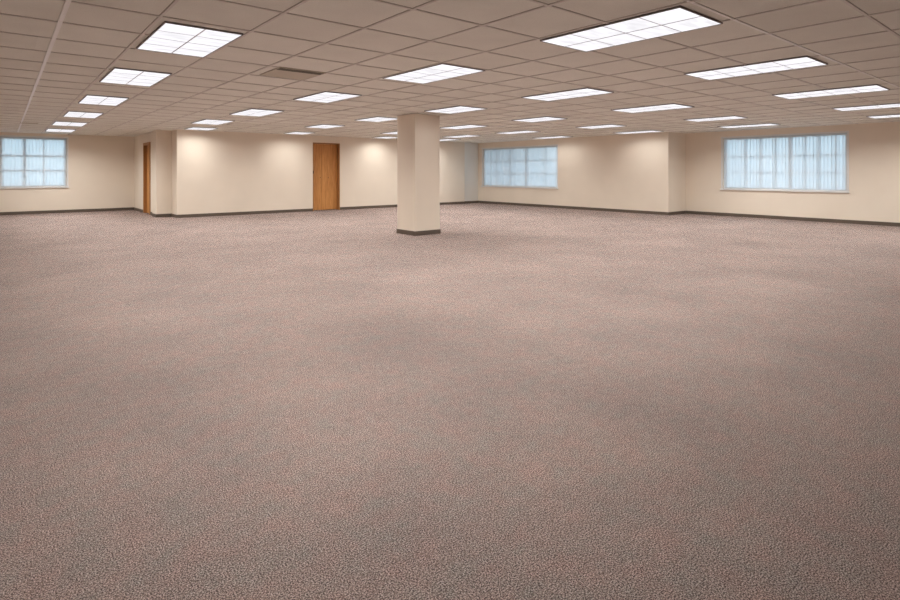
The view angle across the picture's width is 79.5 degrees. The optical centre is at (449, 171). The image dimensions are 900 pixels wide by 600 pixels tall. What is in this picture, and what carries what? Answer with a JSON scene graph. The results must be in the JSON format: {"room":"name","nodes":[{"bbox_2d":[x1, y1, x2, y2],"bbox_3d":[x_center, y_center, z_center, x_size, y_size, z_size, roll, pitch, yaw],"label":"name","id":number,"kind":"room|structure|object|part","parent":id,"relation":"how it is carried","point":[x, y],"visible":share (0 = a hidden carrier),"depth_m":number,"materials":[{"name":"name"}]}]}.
{"room":"empty office space","nodes":[
{"label":"empty office space","id":0,"kind":"room"},
{"bbox_2d":[0,132,133,211],"bbox_3d":[-12.236,0.055,15.328,6.320,2.310,0.220,0,0,-40],"label":"wall","id":1,"kind":"structure","parent":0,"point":[100,168],"depth_m":16.27,"materials":[{"name":"beige paint"}]},
{"bbox_2d":[0,135,68,188],"bbox_3d":[-11.930,-0.270,15.523,1.620,1.490,0.210,0,0,-40],"label":"window","id":2,"kind":"structure","parent":1,"relation":"attached to","point":[67,186],"depth_m":15.59,"materials":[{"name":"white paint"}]},
{"bbox_3d":[-11.907,0.455,15.496,1.620,0.040,0.140,0,0,-40],"label":"sill","id":3,"kind":"part","parent":2,"relation":"part of","materials":[{"name":"white paint"}]},
{"bbox_2d":[0,207,133,214],"bbox_3d":[-12.193,1.167,15.213,5.800,0.085,0.012,0,0,-40],"label":"baseboard","id":4,"kind":"structure","parent":1,"relation":"attached to","point":[128,208],"depth_m":15.91,"materials":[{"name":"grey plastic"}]},
{"bbox_2d":[134,132,151,211],"bbox_3d":[-8.877,0.055,15.991,0.300,2.310,3.040,0,0,-40],"label":"wall","id":5,"kind":"structure","parent":0,"point":[139,140],"depth_m":16.41,"materials":[{"name":"beige paint"}]},
{"bbox_2d":[134,207,151,214],"bbox_3d":[-8.994,1.167,15.886,0.012,0.085,3.028,0,0,-40],"label":"baseboard","id":6,"kind":"structure","parent":5,"relation":"attached to","point":[136,209],"depth_m":16.34,"materials":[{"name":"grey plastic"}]},
{"bbox_2d":[143,142,150,214],"bbox_3d":[-8.618,0.188,15.595,0.245,2.045,0.910,0,0,-40],"label":"door","id":7,"kind":"structure","parent":5,"relation":"in","point":[146,146],"depth_m":15.79,"materials":[{"name":"brown wood"}]},
{"bbox_2d":[152,130,171,213],"bbox_3d":[-7.776,0.055,14.604,0.370,2.310,0.500,0,0,-40],"label":"wall","id":8,"kind":"structure","parent":0,"point":[161,139],"depth_m":14.42,"materials":[{"name":"beige paint"}]},
{"bbox_2d":[152,213,176,217],"bbox_3d":[-7.594,1.167,14.396,1.102,0.085,0.323,0,0,17],"label":"baseboard","id":9,"kind":"structure","parent":8,"relation":"attached to","point":[153,214],"depth_m":14.39,"materials":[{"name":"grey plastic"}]},
{"bbox_2d":[172,129,464,214],"bbox_3d":[-3.621,0.055,17.677,9.950,2.310,1.060,0,0,-40],"label":"wall","id":10,"kind":"structure","parent":0,"point":[213,171],"depth_m":15.76,"materials":[{"name":"beige paint"}]},
{"bbox_2d":[177,201,464,217],"bbox_3d":[-3.280,1.167,17.264,9.950,0.085,0.012,0,0,-40],"label":"baseboard","id":11,"kind":"structure","parent":10,"relation":"attached to","point":[462,202],"depth_m":15.78,"materials":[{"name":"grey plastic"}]},
{"bbox_2d":[313,142,339,210],"bbox_3d":[-3.897,0.160,16.883,0.917,2.100,0.212,0,0,-40],"label":"door","id":12,"kind":"structure","parent":10,"relation":"in","point":[326,156],"depth_m":16.96,"materials":[{"name":"brown wood"}]},
{"bbox_2d":[0,203,899,599],"bbox_3d":[-0.339,1.260,10.296,18.240,0.100,23.140,0,0,-40],"label":"floor","id":13,"kind":"structure","parent":0,"point":[506,402],"depth_m":2.82,"materials":[{"name":"carpet"}]},
{"bbox_2d":[396,114,440,235],"bbox_3d":[-0.619,0.059,10.610,0.624,2.302,0.614,0,0,-40],"label":"column","id":14,"kind":"structure","parent":13,"relation":"on","point":[418,135],"depth_m":10.40,"materials":[{"name":"beige paint"}]},
{"bbox_3d":[-0.619,1.167,10.610,0.624,0.085,0.614,0,0,-40],"label":"baseboard","id":15,"kind":"part","parent":14,"relation":"part of","materials":[{"name":"brown plastic"}]},
{"bbox_2d":[0,0,899,142],"bbox_3d":[-0.339,-1.155,10.296,18.240,0.129,23.140,0,0,-40],"label":"ceiling","id":16,"kind":"structure","parent":0,"point":[54,54],"depth_m":5.36,"materials":[{"name":"tile"}]},
{"bbox_2d":[45,128,75,131],"bbox_3d":[-10.340,-1.091,14.354,0.592,0.015,1.192,0,0,-40],"label":"recessed light","id":17,"kind":"object","parent":16,"relation":"in","point":[48,129],"visible":0.98,"depth_m":14.31,"materials":[{"name":"white plastic"}]},
{"bbox_2d":[46,129,72,131],"bbox_3d":[-10.340,-1.088,14.354,0.574,0.002,1.174,0,0,-40],"label":"diffuser","id":18,"kind":"object","parent":17,"relation":"attached to","point":[48,130],"depth_m":14.31,"materials":[{"name":"white plastic"}]},
{"bbox_2d":[52,121,86,126],"bbox_3d":[-8.713,-1.091,12.387,0.592,0.015,1.192,0,0,-40],"label":"recessed light","id":19,"kind":"object","parent":16,"relation":"in","point":[58,123],"visible":1,"depth_m":12.23,"materials":[{"name":"white plastic"}]},
{"bbox_2d":[53,122,86,125],"bbox_3d":[-8.713,-1.088,12.387,0.574,0.002,1.174,0,0,-40],"label":"diffuser","id":20,"kind":"object","parent":19,"relation":"attached to","point":[55,123],"depth_m":12.23,"materials":[{"name":"white plastic"}]},
{"bbox_2d":[63,111,103,117],"bbox_3d":[-7.062,-1.091,10.400,0.540,0.015,1.198,0,0,-40],"label":"recessed light","id":21,"kind":"object","parent":16,"relation":"in","point":[69,113],"visible":1,"depth_m":10.30,"materials":[{"name":"white plastic"}]},
{"bbox_2d":[78,94,128,105],"bbox_3d":[-5.342,-1.091,8.321,0.526,0.015,1.179,0,0,-40],"label":"recessed light","id":22,"kind":"object","parent":16,"relation":"in","point":[88,99],"visible":1,"depth_m":8.27,"materials":[{"name":"white plastic"}]},
{"bbox_2d":[99,67,171,86],"bbox_3d":[-3.680,-1.091,6.301,0.553,0.015,1.147,0,0,-40],"label":"recessed light","id":23,"kind":"object","parent":16,"relation":"in","point":[117,75],"visible":1,"depth_m":6.24,"materials":[{"name":"white plastic"}]},
{"bbox_2d":[136,21,242,57],"bbox_3d":[-2.210,-1.091,4.544,0.566,0.015,1.101,0,0,-40],"label":"recessed light","id":24,"kind":"object","parent":16,"relation":"in","point":[169,37],"visible":1,"depth_m":4.45,"materials":[{"name":"white plastic"}]},
{"bbox_2d":[186,127,217,130],"bbox_3d":[-6.339,-1.091,13.771,0.592,0.015,0.810,0,0,-40],"label":"recessed light","id":25,"kind":"object","parent":16,"relation":"in","point":[191,128],"visible":0.99,"depth_m":13.64,"materials":[{"name":"white plastic"}]},
{"bbox_2d":[188,127,214,129],"bbox_3d":[-6.339,-1.088,13.771,0.574,0.002,0.798,0,0,-40],"label":"diffuser","id":26,"kind":"object","parent":25,"relation":"attached to","point":[192,128],"depth_m":13.64,"materials":[{"name":"white plastic"}]},
{"bbox_2d":[191,119,233,124],"bbox_3d":[-5.233,-1.091,11.913,0.592,0.015,1.192,0,0,-40],"label":"recessed light","id":27,"kind":"object","parent":16,"relation":"in","point":[204,121],"visible":1,"depth_m":11.95,"materials":[{"name":"white plastic"}]},
{"bbox_2d":[229,108,283,116],"bbox_3d":[-3.598,-1.091,10.036,0.592,0.015,1.192,0,0,-40],"label":"recessed light","id":28,"kind":"object","parent":16,"relation":"in","point":[249,112],"visible":1,"depth_m":9.95,"materials":[{"name":"white plastic"}]},
{"bbox_2d":[260,67,325,79],"bbox_3d":[-1.763,-1.093,6.053,0.524,0.011,0.579,0,0,-40],"label":"ceiling vent","id":29,"kind":"object","parent":16,"relation":"in","point":[281,72],"visible":1,"depth_m":6.01,"materials":[{"name":"beige"}]},
{"bbox_3d":[-1.624,-1.088,5.885,0.500,0.001,0.118,0,0,-40],"label":"damper blade","id":30,"kind":"part","parent":29,"relation":"part of","materials":[{"name":"brown metal"}]},
{"bbox_2d":[284,131,314,134],"bbox_3d":[-4.267,-1.091,15.320,0.592,0.015,0.810,0,0,-40],"label":"recessed light","id":31,"kind":"object","parent":16,"relation":"in","point":[295,132],"visible":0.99,"depth_m":15.29,"materials":[{"name":"white plastic"}]},
{"bbox_2d":[285,132,309,133],"bbox_3d":[-4.267,-1.088,15.320,0.574,0.002,0.798,0,0,-40],"label":"diffuser","id":32,"kind":"object","parent":31,"relation":"attached to","point":[288,132],"depth_m":15.41,"materials":[{"name":"white plastic"}]},
{"bbox_2d":[306,124,344,128],"bbox_3d":[-3.029,-1.091,13.073,0.592,0.015,0.972,0,0,-40],"label":"recessed light","id":33,"kind":"object","parent":16,"relation":"in","point":[325,126],"visible":1,"depth_m":13.04,"materials":[{"name":"white plastic"}]},
{"bbox_2d":[309,125,340,127],"bbox_3d":[-3.029,-1.088,13.073,0.574,0.002,0.957,0,0,-40],"label":"diffuser","id":34,"kind":"object","parent":33,"relation":"attached to","point":[314,126],"depth_m":13.04,"materials":[{"name":"white plastic"}]},
{"bbox_2d":[293,91,361,102],"bbox_3d":[-1.818,-1.091,7.964,0.572,0.015,1.062,0,0,-40],"label":"recessed light","id":35,"kind":"object","parent":16,"relation":"in","point":[323,97],"visible":1,"depth_m":7.93,"materials":[{"name":"white plastic"}]},
{"bbox_2d":[355,116,396,121],"bbox_3d":[-1.511,-1.091,11.307,0.592,0.015,0.907,0,0,-40],"label":"recessed light","id":36,"kind":"object","parent":16,"relation":"in","point":[371,119],"visible":0.8,"depth_m":11.29,"materials":[{"name":"white plastic"}]},
{"bbox_2d":[374,136,396,138],"bbox_3d":[-2.037,-1.091,17.329,0.592,0.015,0.810,0,0,-40],"label":"recessed light","id":37,"kind":"object","parent":16,"relation":"in","point":[385,137],"visible":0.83,"depth_m":17.25,"materials":[{"name":"white plastic"}]},
{"bbox_2d":[380,131,396,133],"bbox_3d":[-1.384,-1.091,15.137,0.592,0.015,1.192,0,0,-40],"label":"recessed light","id":38,"kind":"object","parent":16,"relation":"in","point":[395,132],"visible":0.27,"depth_m":15.40,"materials":[{"name":"white plastic"}]},
{"bbox_2d":[382,63,484,83],"bbox_3d":[-0.203,-1.091,6.071,0.599,0.015,1.114,0,0,-40],"label":"recessed light","id":39,"kind":"object","parent":16,"relation":"in","point":[442,71],"visible":1,"depth_m":5.99,"materials":[{"name":"white plastic"}]},
{"bbox_2d":[440,139,460,140],"bbox_3d":[-0.235,-1.091,18.654,0.592,0.015,1.192,0,0,-40],"label":"recessed light","id":40,"kind":"object","parent":16,"relation":"in","point":[440,139],"visible":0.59,"depth_m":18.32,"materials":[{"name":"white plastic"}]},
{"bbox_2d":[425,106,486,113],"bbox_3d":[0.092,-1.091,9.569,0.625,0.015,1.004,0,0,-40],"label":"recessed light","id":41,"kind":"object","parent":16,"relation":"in","point":[455,109],"visible":1,"depth_m":9.47,"materials":[{"name":"white plastic"}]},
{"bbox_2d":[444,135,480,137],"bbox_3d":[0.354,-1.091,16.740,0.592,0.015,1.192,0,0,-40],"label":"recessed light","id":42,"kind":"object","parent":16,"relation":"in","point":[457,136],"visible":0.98,"depth_m":16.75,"materials":[{"name":"white plastic"}]},
{"bbox_2d":[450,135,472,137],"bbox_3d":[0.354,-1.088,16.740,0.574,0.002,1.174,0,0,-40],"label":"diffuser","id":43,"kind":"object","parent":42,"relation":"attached to","point":[458,136],"depth_m":16.75,"materials":[{"name":"white plastic"}]},
{"bbox_2d":[440,124,486,128],"bbox_3d":[0.316,-1.091,13.232,0.592,0.015,1.192,0,0,-40],"label":"recessed light","id":44,"kind":"object","parent":16,"relation":"in","point":[469,125],"visible":0.84,"depth_m":13.05,"materials":[{"name":"white plastic"}]},
{"bbox_2d":[445,125,484,128],"bbox_3d":[0.316,-1.088,13.232,0.574,0.002,1.174,0,0,-40],"label":"diffuser","id":45,"kind":"object","parent":44,"relation":"attached to","point":[460,126],"depth_m":13.04,"materials":[{"name":"white plastic"}]},
{"bbox_2d":[497,130,540,133],"bbox_3d":[1.867,-1.091,15.011,0.592,0.015,1.192,0,0,-40],"label":"recessed light","id":46,"kind":"object","parent":16,"relation":"in","point":[522,131],"visible":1,"depth_m":15.04,"materials":[{"name":"white plastic"}]},
{"bbox_2d":[501,131,535,133],"bbox_3d":[1.867,-1.088,15.011,0.574,0.002,1.174,0,0,-40],"label":"diffuser","id":47,"kind":"object","parent":46,"relation":"attached to","point":[511,132],"depth_m":15.04,"materials":[{"name":"white plastic"}]},
{"bbox_2d":[511,116,567,121],"bbox_3d":[1.867,-1.091,11.327,0.658,0.015,0.972,0,0,-40],"label":"recessed light","id":48,"kind":"object","parent":16,"relation":"in","point":[546,118],"visible":1,"depth_m":11.29,"materials":[{"name":"white plastic"}]},
{"bbox_2d":[534,136,571,138],"bbox_3d":[3.256,-1.091,17.236,0.592,0.015,1.192,0,0,-40],"label":"recessed light","id":49,"kind":"object","parent":16,"relation":"in","point":[550,136],"visible":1,"depth_m":17.25,"materials":[{"name":"white plastic"}]},
{"bbox_2d":[541,136,564,138],"bbox_3d":[3.256,-1.088,17.236,0.574,0.002,1.174,0,0,-40],"label":"diffuser","id":50,"kind":"object","parent":49,"relation":"attached to","point":[550,136],"depth_m":17.25,"materials":[{"name":"white plastic"}]},
{"bbox_2d":[521,87,613,100],"bbox_3d":[1.650,-1.091,7.695,0.605,0.015,1.172,0,0,-40],"label":"recessed light","id":51,"kind":"object","parent":16,"relation":"in","point":[581,92],"visible":1,"depth_m":7.63,"materials":[{"name":"white plastic"}]},
{"bbox_2d":[576,124,624,128],"bbox_3d":[3.654,-1.091,13.111,0.658,0.015,1.004,0,0,-40],"label":"recessed light","id":52,"kind":"object","parent":16,"relation":"in","point":[606,125],"visible":1,"depth_m":13.04,"materials":[{"name":"white plastic"}]},
{"bbox_2d":[540,5,722,51],"bbox_3d":[1.377,-1.091,4.240,0.632,0.015,1.211,0,0,-40],"label":"recessed light","id":53,"kind":"object","parent":16,"relation":"in","point":[677,19],"visible":1,"depth_m":4.14,"materials":[{"name":"white plastic"}]},
{"bbox_2d":[613,130,663,133],"bbox_3d":[5.191,-1.091,14.945,0.592,0.015,1.192,0,0,-40],"label":"recessed light","id":54,"kind":"object","parent":16,"relation":"in","point":[645,131],"visible":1,"depth_m":15.01,"materials":[{"name":"white plastic"}]},
{"bbox_2d":[620,131,661,133],"bbox_3d":[5.191,-1.088,14.945,0.574,0.002,1.174,0,0,-40],"label":"diffuser","id":55,"kind":"object","parent":54,"relation":"attached to","point":[630,132],"depth_m":15.02,"materials":[{"name":"white plastic"}]},
{"bbox_2d":[611,103,694,112],"bbox_3d":[3.483,-1.091,9.352,0.691,0.015,1.172,0,0,-40],"label":"recessed light","id":56,"kind":"object","parent":16,"relation":"in","point":[670,106],"visible":1,"depth_m":9.32,"materials":[{"name":"white plastic"}]},
{"bbox_2d":[683,115,747,121],"bbox_3d":[5.484,-1.091,11.188,0.625,0.015,1.036,0,0,-40],"label":"recessed light","id":57,"kind":"object","parent":16,"relation":"in","point":[734,116],"visible":1,"depth_m":11.08,"materials":[{"name":"white plastic"}]},
{"bbox_2d":[717,123,780,127],"bbox_3d":[7.103,-1.091,12.884,0.592,0.015,1.192,0,0,-40],"label":"recessed light","id":58,"kind":"object","parent":16,"relation":"in","point":[763,124],"visible":1,"depth_m":12.76,"materials":[{"name":"white plastic"}]},
{"bbox_2d":[725,124,775,127],"bbox_3d":[7.103,-1.088,12.884,0.574,0.002,1.174,0,0,-40],"label":"diffuser","id":59,"kind":"object","parent":58,"relation":"attached to","point":[748,125],"depth_m":12.76,"materials":[{"name":"white plastic"}]},
{"bbox_2d":[684,55,827,79],"bbox_3d":[3.226,-1.091,5.769,0.605,0.015,1.205,0,0,-40],"label":"recessed light","id":60,"kind":"object","parent":16,"relation":"in","point":[806,61],"visible":1,"depth_m":5.70,"materials":[{"name":"white plastic"}]},
{"bbox_2d":[772,84,889,98],"bbox_3d":[5.225,-1.091,7.456,0.658,0.015,1.205,0,0,-40],"label":"recessed light","id":61,"kind":"object","parent":16,"relation":"in","point":[874,87],"visible":1,"depth_m":7.36,"materials":[{"name":"white plastic"}]},
{"bbox_2d":[832,103,899,110],"bbox_3d":[7.195,-1.091,9.069,0.592,0.015,1.192,0,0,-40],"label":"recessed light","id":62,"kind":"object","parent":16,"relation":"in","point":[891,105],"visible":0.96,"depth_m":9.17,"materials":[{"name":"white plastic"}]},
{"bbox_2d":[866,114,899,118],"bbox_3d":[8.842,-1.091,10.431,0.592,0.015,1.192,0,0,-40],"label":"recessed light","id":63,"kind":"object","parent":16,"relation":"in","point":[890,115],"visible":1,"depth_m":10.67,"materials":[{"name":"white plastic"}]},
{"bbox_2d":[871,115,899,117],"bbox_3d":[8.842,-1.088,10.431,0.574,0.002,1.174,0,0,-40],"label":"diffuser","id":64,"kind":"object","parent":63,"relation":"attached to","point":[876,116],"depth_m":10.67,"materials":[{"name":"white plastic"}]},
{"bbox_2d":[465,143,477,200],"bbox_3d":[0.810,0.055,20.901,0.990,2.310,0.220,0,0,-40],"label":"wall","id":65,"kind":"structure","parent":0,"point":[471,149],"depth_m":20.77,"materials":[{"name":"white paint"}]},
{"bbox_2d":[478,132,660,211],"bbox_3d":[3.586,0.055,18.149,0.220,2.310,7.560,0,0,-40],"label":"wall","id":66,"kind":"structure","parent":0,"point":[610,171],"depth_m":16.75,"materials":[{"name":"beige paint"}]},
{"bbox_2d":[481,144,557,188],"bbox_3d":[2.462,-0.163,19.438,0.210,1.485,3.720,0,0,-40],"label":"window","id":67,"kind":"structure","parent":66,"relation":"attached to","point":[555,144],"depth_m":19.22,"materials":[{"name":"white paint"}]},
{"bbox_3d":[2.435,0.560,19.416,0.140,0.040,3.720,0,0,-40],"label":"sill","id":68,"kind":"part","parent":67,"relation":"part of","materials":[{"name":"white paint"}]},
{"bbox_2d":[483,146,556,186],"bbox_3d":[2.446,-0.169,19.425,0.064,1.400,3.596,0,0,-40],"label":"vertical blind","id":69,"kind":"object","parent":66,"relation":"attached to","point":[525,166],"visible":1,"depth_m":19.31,"materials":[{"name":"grey fabric"}]},
{"bbox_2d":[478,201,667,214],"bbox_3d":[3.571,1.167,17.985,0.012,0.085,7.768,0,0,-40],"label":"baseboard","id":70,"kind":"structure","parent":66,"relation":"attached to","point":[489,202],"depth_m":17.23,"materials":[{"name":"brown plastic"}]},
{"bbox_2d":[661,132,685,211],"bbox_3d":[6.443,0.055,15.463,1.200,2.310,0.220,0,0,-40],"label":"wall","id":71,"kind":"structure","parent":0,"point":[673,145],"depth_m":15.18,"materials":[{"name":"beige paint"}]},
{"bbox_2d":[668,211,685,214],"bbox_3d":[6.423,1.167,15.296,0.980,0.085,0.012,0,0,-40],"label":"baseboard","id":72,"kind":"structure","parent":71,"relation":"attached to","point":[676,212],"depth_m":15.28,"materials":[{"name":"brown plastic"}]},
{"bbox_2d":[686,122,899,222],"bbox_3d":[10.434,0.055,11.406,0.220,2.310,11.120,0,0,-40],"label":"wall","id":73,"kind":"structure","parent":0,"point":[874,148],"depth_m":13.05,"materials":[{"name":"beige paint"}]},
{"bbox_2d":[720,131,848,192],"bbox_3d":[8.421,-0.225,13.770,0.210,1.450,2.930,0,0,-40],"label":"window","id":74,"kind":"structure","parent":73,"relation":"in","point":[847,134],"depth_m":13.53,"materials":[{"name":"white paint"}]},
{"bbox_3d":[8.394,0.480,13.748,0.140,0.040,2.930,0,0,-40],"label":"sill","id":75,"kind":"part","parent":74,"relation":"part of","materials":[{"name":"white paint"}]},
{"bbox_2d":[724,133,846,190],"bbox_3d":[8.405,-0.232,13.758,0.069,1.365,2.806,0,0,-40],"label":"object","id":76,"kind":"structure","parent":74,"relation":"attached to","point":[807,161],"depth_m":13.60,"materials":[{"name":"grey fabric"}]},
{"bbox_3d":[8.405,0.447,13.758,0.006,0.008,2.786,0,0,-40],"label":"chain","id":77,"kind":"part","parent":76,"relation":"part of","materials":[{"name":"white paint"}]},
{"bbox_2d":[686,211,899,226],"bbox_3d":[10.278,1.167,11.412,0.012,0.085,10.888,0,0,-40],"label":"baseboard","id":78,"kind":"structure","parent":73,"relation":"attached to","point":[687,212],"depth_m":13.36,"materials":[{"name":"brown plastic"}]}
]}

